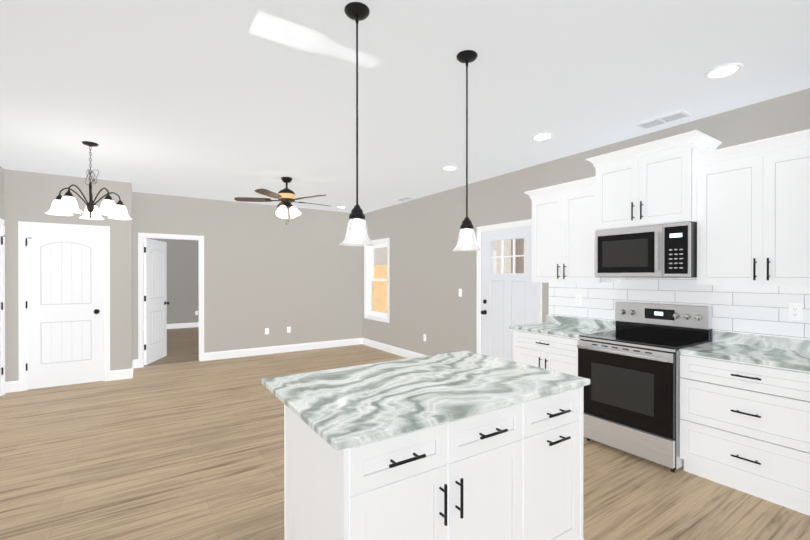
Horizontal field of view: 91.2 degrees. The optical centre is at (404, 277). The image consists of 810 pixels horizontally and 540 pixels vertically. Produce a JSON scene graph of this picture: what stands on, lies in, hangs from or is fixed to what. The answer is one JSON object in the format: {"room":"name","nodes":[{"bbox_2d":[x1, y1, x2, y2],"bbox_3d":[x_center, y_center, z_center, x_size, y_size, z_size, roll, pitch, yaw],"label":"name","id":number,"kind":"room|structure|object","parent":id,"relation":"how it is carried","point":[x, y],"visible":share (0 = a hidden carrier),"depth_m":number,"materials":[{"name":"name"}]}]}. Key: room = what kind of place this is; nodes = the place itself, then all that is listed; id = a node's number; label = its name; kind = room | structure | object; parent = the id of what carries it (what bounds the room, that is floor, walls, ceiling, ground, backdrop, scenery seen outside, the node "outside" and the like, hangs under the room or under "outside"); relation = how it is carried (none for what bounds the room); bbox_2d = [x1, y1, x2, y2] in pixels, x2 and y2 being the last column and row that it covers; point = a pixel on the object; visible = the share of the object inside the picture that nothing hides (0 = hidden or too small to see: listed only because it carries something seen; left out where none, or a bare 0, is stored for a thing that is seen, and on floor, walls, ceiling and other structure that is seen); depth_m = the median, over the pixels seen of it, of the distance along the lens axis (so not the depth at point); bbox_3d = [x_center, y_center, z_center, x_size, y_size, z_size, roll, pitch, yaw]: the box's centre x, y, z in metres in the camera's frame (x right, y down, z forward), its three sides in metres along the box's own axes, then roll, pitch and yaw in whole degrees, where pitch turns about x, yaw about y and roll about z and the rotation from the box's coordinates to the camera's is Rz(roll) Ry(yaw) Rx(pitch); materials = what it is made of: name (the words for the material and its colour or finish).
{"room":"kitchen","nodes":[
{"label":"kitchen","id":0,"kind":"room"},
{"bbox_2d":[0,166,3,219],"bbox_3d":[-2.318,0.058,0.847,0.120,2.740,10.970,0,0,-34],"label":"wall","id":1,"kind":"structure","parent":0,"point":[1,193],"depth_m":4.76,"materials":[{"name":"grey paint"}]},
{"bbox_2d":[0,225,4,395],"bbox_3d":[-4.617,0.395,4.454,0.100,2.030,0.735,0,0,-34],"label":"door","id":2,"kind":"structure","parent":1,"relation":"in","point":[1,303],"depth_m":4.72,"materials":[{"name":"white wood"}]},
{"bbox_2d":[0,218,4,395],"bbox_3d":[-4.668,0.362,4.413,0.139,2.111,0.872,0,0,-34],"label":"door frame","id":3,"kind":"structure","parent":1,"relation":"attached to","point":[2,221],"depth_m":4.78,"materials":[{"name":"white wood"}]},
{"bbox_2d":[4,169,132,381],"bbox_3d":[-4.567,0.045,5.511,1.280,2.740,0.710,0,0,-34],"label":"wall","id":4,"kind":"structure","parent":0,"point":[30,196],"depth_m":5.20,"materials":[{"name":"grey paint"}]},
{"bbox_2d":[18,221,109,391],"bbox_3d":[-4.448,0.360,5.227,0.910,2.111,0.139,0,0,-34],"label":"door frame","id":5,"kind":"structure","parent":4,"relation":"attached to","point":[22,267],"depth_m":4.98,"materials":[{"name":"white wood"}]},
{"bbox_2d":[25,228,103,389],"bbox_3d":[-4.416,0.393,5.169,0.773,2.030,0.100,0,0,-34],"label":"closet door","id":6,"kind":"structure","parent":4,"relation":"in","point":[64,304],"depth_m":5.17,"materials":[{"name":"white wood"}]},
{"bbox_2d":[148,238,198,323],"bbox_3d":[-5.967,0.028,11.138,5.400,2.740,0.120,0,0,-34],"label":"wall","id":7,"kind":"structure","parent":0,"point":[182,279],"depth_m":10.94,"materials":[{"name":"grey paint"}]},
{"bbox_2d":[132,192,362,359],"bbox_3d":[-3.179,0.041,6.928,5.400,2.740,0.120,0,0,-34],"label":"wall","id":8,"kind":"structure","parent":0,"point":[266,266],"depth_m":7.25,"materials":[{"name":"grey paint"}]},
{"bbox_2d":[144,238,168,364],"bbox_3d":[-4.220,0.388,6.721,0.165,2.030,0.773,0,0,-10],"label":"interior door","id":9,"kind":"structure","parent":8,"relation":"in","point":[156,303],"depth_m":6.67,"materials":[{"name":"painted wood"},{"name":"matte black metal"}]},
{"bbox_2d":[138,233,203,367],"bbox_3d":[-3.816,0.356,6.506,0.924,2.111,0.156,0,0,-34],"label":"door frame","id":10,"kind":"structure","parent":8,"relation":"attached to","point":[141,236],"depth_m":6.36,"materials":[{"name":"white wood"}]},
{"bbox_2d":[5,322,426,392],"bbox_3d":[-1.494,1.350,4.497,5.280,0.135,15.900,0,0,-34],"label":"baseboard","id":11,"kind":"structure","parent":8,"relation":"attached to","point":[11,386],"depth_m":7.25,"materials":[{"name":"white wood"}]},
{"bbox_2d":[0,327,809,539],"bbox_3d":[-1.494,1.467,4.497,5.520,0.102,16.140,0,0,-34],"label":"floor","id":12,"kind":"structure","parent":0,"point":[192,450],"depth_m":2.92,"materials":[{"name":"brown wood"}]},
{"bbox_2d":[284,383,589,539],"bbox_3d":[0.185,0.988,1.916,1.356,0.874,0.694,0,0,-34],"label":"kitchen island","id":13,"kind":"object","parent":12,"relation":"on","point":[464,445],"depth_m":1.61,"materials":[{"name":"white wood"}]},
{"bbox_2d":[262,351,589,450],"bbox_3d":[0.106,0.534,2.034,1.402,0.028,0.940,0,0,-34],"label":"island countertop","id":14,"kind":"structure","parent":13,"relation":"on","point":[344,405],"depth_m":1.83,"materials":[{"name":"grey stone"}]},
{"bbox_2d":[513,331,579,375],"bbox_3d":[1.604,0.982,4.019,0.620,0.875,0.793,0,0,-34],"label":"base cabinet","id":15,"kind":"object","parent":12,"relation":"on","point":[557,353],"depth_m":3.81,"materials":[{"name":"white wood"}]},
{"bbox_2d":[509,323,608,338],"bbox_3d":[1.590,0.529,4.025,0.635,0.029,0.818,0,0,-34],"label":"countertop","id":16,"kind":"structure","parent":15,"relation":"on","point":[570,330],"depth_m":3.94,"materials":[{"name":"grey stone"}]},
{"bbox_2d":[577,301,711,471],"bbox_3d":[1.977,0.827,3.330,0.748,1.188,0.752,0,0,-34],"label":"range","id":17,"kind":"object","parent":12,"relation":"on","point":[629,367],"visible":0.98,"depth_m":3.17,"materials":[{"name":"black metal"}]},
{"bbox_2d":[680,355,809,515],"bbox_3d":[2.461,0.985,2.725,0.620,0.875,0.778,0,0,-34],"label":"base cabinet","id":18,"kind":"object","parent":12,"relation":"on","point":[744,412],"depth_m":2.55,"materials":[{"name":"white wood"}]},
{"bbox_2d":[679,339,809,370],"bbox_3d":[2.455,0.532,2.719,0.635,0.029,0.777,0,0,-34],"label":"countertop","id":19,"kind":"structure","parent":18,"relation":"on","point":[735,352],"depth_m":2.70,"materials":[{"name":"grey stone"}]},
{"bbox_2d":[0,0,809,213],"bbox_3d":[-1.494,-1.382,4.489,5.520,0.120,16.140,0,0,-34],"label":"ceiling","id":20,"kind":"structure","parent":0,"point":[226,100],"depth_m":2.71,"materials":[{"name":"white paint"}]},
{"bbox_2d":[46,141,131,219],"bbox_3d":[-3.117,-0.951,3.931,0.683,0.740,0.665,0,0,-34],"label":"chandelier","id":21,"kind":"object","parent":20,"relation":"hanging from","point":[118,209],"visible":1,"depth_m":3.87,"materials":[{"name":"white glass"}]},
{"bbox_2d":[234,177,327,224],"bbox_3d":[-1.567,-1.012,5.342,1.270,0.625,1.276,0,0,-34],"label":"ceiling fan","id":22,"kind":"object","parent":20,"relation":"hanging from","point":[286,197],"visible":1,"depth_m":5.24,"materials":[{"name":"brown wood"}]},
{"bbox_2d":[340,2,374,245],"bbox_3d":[-0.236,-0.737,1.957,0.176,1.156,0.176,0,0,-34],"label":"pendant light","id":23,"kind":"object","parent":20,"relation":"hanging from","point":[357,12],"visible":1,"depth_m":1.94,"materials":[{"name":"white glass"}]},
{"bbox_2d":[395,196,413,200],"bbox_3d":[-0.014,-1.323,6.693,0.160,0.012,0.360,0,0,-34],"label":"ceiling vent","id":24,"kind":"object","parent":20,"relation":"in","point":[405,198],"visible":1,"depth_m":6.64,"materials":[{"name":"white metal"}]},
{"bbox_2d":[442,166,457,170],"bbox_3d":[0.541,-1.318,4.807,0.196,0.010,0.196,0,0,-34],"label":"recessed light","id":25,"kind":"object","parent":20,"relation":"in","point":[448,168],"visible":0.98,"depth_m":4.82,"materials":[{"name":"white"}]},
{"bbox_2d":[452,50,480,250],"bbox_3d":[0.368,-0.738,2.360,0.176,1.156,0.176,0,0,-34],"label":"pendant light","id":26,"kind":"object","parent":20,"relation":"hanging from","point":[466,57],"visible":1,"depth_m":2.34,"materials":[{"name":"white glass"}]},
{"bbox_2d":[532,133,553,140],"bbox_3d":[1.290,-1.315,3.724,0.196,0.010,0.196,0,0,-34],"label":"recessed light","id":27,"kind":"object","parent":20,"relation":"in","point":[541,136],"visible":1,"depth_m":3.71,"materials":[{"name":"white"}]},
{"bbox_2d":[635,110,691,129],"bbox_3d":[2.154,-1.313,3.319,0.160,0.012,0.360,0,0,-34],"label":"ceiling vent","id":28,"kind":"object","parent":20,"relation":"in","point":[671,117],"visible":1,"depth_m":3.30,"materials":[{"name":"white metal"}]},
{"bbox_2d":[704,63,743,78],"bbox_3d":[2.032,-1.312,2.532,0.196,0.010,0.196,0,0,-34],"label":"recessed light","id":29,"kind":"object","parent":20,"relation":"in","point":[723,71],"visible":1,"depth_m":2.52,"materials":[{"name":"white plastic"}]},
{"bbox_2d":[363,88,809,355],"bbox_3d":[0.757,0.043,5.984,0.120,2.740,16.140,0,0,-34],"label":"wall","id":30,"kind":"structure","parent":0,"point":[431,273],"depth_m":5.85,"materials":[{"name":"grey paint"}]},
{"bbox_2d":[364,238,388,321],"bbox_3d":[-0.523,0.055,7.901,0.139,1.597,0.992,0,0,-34],"label":"window frame","id":31,"kind":"structure","parent":30,"relation":"attached to","point":[384,240],"depth_m":8.07,"materials":[{"name":"white wood"}]},
{"bbox_2d":[368,242,386,317],"bbox_3d":[-0.500,0.055,7.916,0.072,1.455,0.850,0,0,-34],"label":"window","id":32,"kind":"structure","parent":30,"relation":"in","point":[376,279],"depth_m":7.99,"materials":[{"name":"white plastic"}]},
{"bbox_2d":[481,225,536,360],"bbox_3d":[1.318,0.389,5.072,0.174,2.030,0.922,0,0,-34],"label":"exterior door","id":33,"kind":"structure","parent":30,"relation":"in","point":[508,299],"depth_m":5.09,"materials":[{"name":"white wood"}]},
{"bbox_2d":[476,219,541,353],"bbox_3d":[1.342,0.361,5.085,0.139,2.111,1.067,0,0,-34],"label":"door frame","id":34,"kind":"structure","parent":30,"relation":"attached to","point":[528,222],"depth_m":5.44,"materials":[{"name":"white wood"}]},
{"bbox_2d":[528,177,618,283],"bbox_3d":[1.728,-0.444,4.086,0.335,0.975,0.775,0,0,-34],"label":"upper cabinet","id":35,"kind":"object","parent":30,"relation":"attached to","point":[563,239],"depth_m":3.98,"materials":[{"name":"white wood"}]},
{"bbox_2d":[592,133,715,232],"bbox_3d":[2.118,-0.756,3.419,0.420,0.656,0.759,0,0,-34],"label":"upper cabinet","id":36,"kind":"object","parent":30,"relation":"attached to","point":[654,182],"depth_m":3.23,"materials":[{"name":"white wood"}]},
{"bbox_2d":[595,221,696,277],"bbox_3d":[2.096,-0.212,3.406,0.473,0.425,0.753,0,0,-34],"label":"microwave","id":37,"kind":"object","parent":36,"relation":"attached to","point":[662,251],"visible":0.96,"depth_m":3.22,"materials":[{"name":"black plastic"}]},
{"bbox_2d":[549,277,809,341],"bbox_3d":[2.293,0.268,3.549,0.008,0.555,2.358,0,0,-34],"label":"tile backsplash","id":38,"kind":"structure","parent":30,"relation":"attached to","point":[759,310],"depth_m":3.23,"materials":[{"name":"white tile"}]},
{"bbox_2d":[575,295,581,305],"bbox_3d":[1.842,0.243,4.216,0.008,0.115,0.070,0,0,-34],"label":"outlet","id":39,"kind":"object","parent":38,"relation":"attached to","point":[578,300],"visible":1,"depth_m":4.21,"materials":[{"name":"white plastic"}]},
{"bbox_2d":[789,303,801,319],"bbox_3d":[2.769,0.245,2.816,0.008,0.115,0.070,0,0,-34],"label":"outlet","id":40,"kind":"object","parent":38,"relation":"attached to","point":[795,311],"visible":1,"depth_m":2.81,"materials":[{"name":"white plastic"}]},
{"bbox_2d":[696,141,809,286],"bbox_3d":[2.580,-0.402,2.799,0.335,0.900,0.778,0,0,-34],"label":"upper cabinet","id":41,"kind":"object","parent":30,"relation":"attached to","point":[745,207],"depth_m":2.74,"materials":[{"name":"white wood"}]},
{"label":"outside","id":42,"kind":"structure","parent":0,"visible":0},
{"bbox_2d":[382,238,524,312],"bbox_3d":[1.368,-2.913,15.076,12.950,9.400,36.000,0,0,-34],"label":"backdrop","id":43,"kind":"structure","parent":42,"point":[516,252],"depth_m":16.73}
]}

